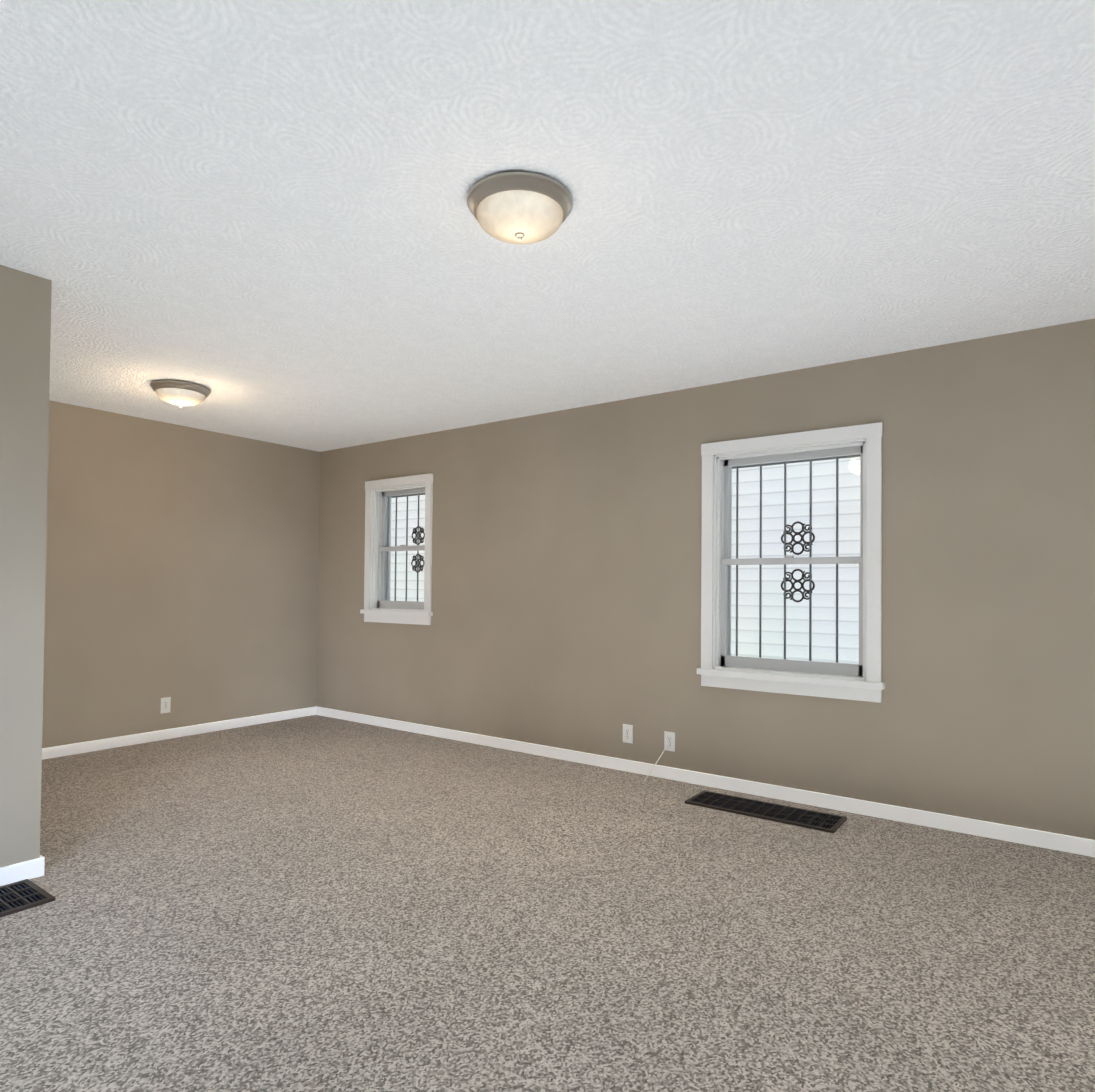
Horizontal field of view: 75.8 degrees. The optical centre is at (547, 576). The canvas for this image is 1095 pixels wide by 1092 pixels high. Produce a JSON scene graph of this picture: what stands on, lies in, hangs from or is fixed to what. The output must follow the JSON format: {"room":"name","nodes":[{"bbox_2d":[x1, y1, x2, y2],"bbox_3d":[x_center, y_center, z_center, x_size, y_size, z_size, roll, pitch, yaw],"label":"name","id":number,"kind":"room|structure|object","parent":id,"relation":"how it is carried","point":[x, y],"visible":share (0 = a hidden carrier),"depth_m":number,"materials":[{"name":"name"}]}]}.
{"room":"empty living room","nodes":[
{"label":"empty living room","id":0,"kind":"room"},
{"bbox_2d":[0,265,51,867],"bbox_3d":[-3.316,-0.038,1.320,0.200,2.440,4.010,0,-1,36],"label":"wall","id":1,"kind":"structure","parent":0,"point":[25,317],"depth_m":2.82,"materials":[{"name":"beige paint"}]},
{"bbox_2d":[0,857,44,885],"bbox_3d":[-3.177,1.146,1.323,0.014,0.076,3.824,0,-1,36],"label":"baseboard","id":2,"kind":"structure","parent":1,"relation":"attached to","point":[24,870],"depth_m":2.80,"materials":[{"name":"white wood"}]},
{"bbox_2d":[42,400,319,747],"bbox_3d":[-3.129,0.033,5.339,0.200,2.440,3.115,0,-1,36],"label":"wall","id":3,"kind":"structure","parent":0,"point":[182,567],"depth_m":5.46,"materials":[{"name":"beige paint"}]},
{"bbox_2d":[160,697,170,712],"bbox_3d":[-2.939,0.994,5.417,0.009,0.118,0.072,0,-1,36],"label":"electrical outlet","id":4,"kind":"object","parent":3,"relation":"attached to","point":[165,704],"visible":1,"depth_m":5.41,"materials":[{"name":"white plastic"}]},
{"bbox_2d":[42,707,315,759],"bbox_3d":[-2.998,1.216,5.331,0.014,0.076,2.901,0,-1,36],"label":"baseboard","id":5,"kind":"structure","parent":3,"relation":"attached to","point":[86,746],"depth_m":5.42,"materials":[{"name":"white wood"}]},
{"bbox_2d":[0,715,1094,1091],"bbox_3d":[-0.848,1.281,1.423,8.485,0.150,7.125,0,-1,36],"label":"floor","id":6,"kind":"structure","parent":0,"point":[314,903],"depth_m":2.40,"materials":[{"name":"carpet"}]},
{"bbox_2d":[0,879,55,917],"bbox_3d":[-2.212,1.204,2.374,0.280,0.012,0.860,0,-1,36],"label":"floor air vent","id":7,"kind":"object","parent":6,"relation":"on","point":[22,895],"visible":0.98,"depth_m":2.65,"materials":[{"name":"brown metal"}]},
{"bbox_2d":[685,790,846,832],"bbox_3d":[1.160,1.258,3.784,0.790,0.012,0.265,0,-1,36],"label":"floor air vent","id":8,"kind":"object","parent":6,"relation":"on","point":[814,820],"visible":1,"depth_m":3.75,"materials":[{"name":"brown metal"}]},
{"bbox_2d":[0,0,1094,451],"bbox_3d":[-0.826,-1.309,1.467,8.485,0.150,7.125,0,-1,36],"label":"ceiling","id":9,"kind":"structure","parent":0,"point":[258,220],"depth_m":2.23,"materials":[{"name":"white paint"}]},
{"bbox_2d":[150,380,210,407],"bbox_3d":[-2.317,-1.130,4.446,0.340,0.131,0.340,0,-1,36],"label":"ceiling lamp","id":10,"kind":"object","parent":9,"relation":"attached to","point":[180,393],"visible":1,"depth_m":4.35,"materials":[{"name":"white glass"}]},
{"bbox_2d":[467,171,572,243],"bbox_3d":[-0.089,-1.148,2.272,0.340,0.131,0.340,0,-1,36],"label":"ceiling lamp","id":11,"kind":"object","parent":9,"relation":"attached to","point":[517,207],"visible":1,"depth_m":2.18,"materials":[{"name":"white glass"}]},
{"bbox_2d":[316,319,1094,839],"bbox_3d":[1.197,0.052,4.246,8.485,2.440,0.200,0,-1,36],"label":"wall","id":12,"kind":"structure","parent":0,"point":[566,577],"depth_m":4.07,"materials":[{"name":"beige paint"}]},
{"bbox_2d":[360,473,432,624],"bbox_3d":[-1.200,-0.214,5.988,0.838,1.222,0.282,0,-1,36],"label":"window","id":13,"kind":"structure","parent":12,"relation":"in","point":[380,606],"depth_m":6.08,"materials":[{"name":"white plastic"}]},
{"bbox_2d":[623,724,632,743],"bbox_3d":[0.522,1.027,4.584,0.072,0.118,0.009,0,-1,36],"label":"electrical outlet","id":14,"kind":"object","parent":12,"relation":"attached to","point":[627,733],"visible":1,"depth_m":4.58,"materials":[{"name":"white plastic"}]},
{"bbox_2d":[644,731,674,780],"bbox_3d":[0.694,1.123,4.367,0.139,0.294,0.155,0,-1,36],"label":"electrical outlet","id":15,"kind":"object","parent":12,"relation":"attached to","point":[669,741],"visible":1,"depth_m":4.40,"materials":[{"name":"white plastic"}]},
{"bbox_2d":[315,706,1094,856],"bbox_3d":[1.124,1.232,4.139,8.085,0.076,0.014,0,-1,36],"label":"baseboard","id":16,"kind":"structure","parent":12,"relation":"attached to","point":[1050,840],"depth_m":4.02,"materials":[{"name":"white wood"}]},
{"bbox_2d":[697,422,884,702],"bbox_3d":[1.413,-0.070,4.087,1.040,1.475,0.282,0,-1,36],"label":"window","id":17,"kind":"structure","parent":12,"relation":"in","point":[721,667],"depth_m":4.07,"materials":[{"name":"white plastic"}]},
{"label":"outside","id":18,"kind":"structure","parent":0,"visible":0},
{"bbox_2d":[390,457,859,663],"bbox_3d":[2.228,-0.690,5.669,14.085,5.040,0.114,0,-1,36],"label":"siding","id":19,"kind":"object","parent":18,"point":[773,603],"depth_m":5.77,"materials":[{"name":"white plastic"}]}
]}

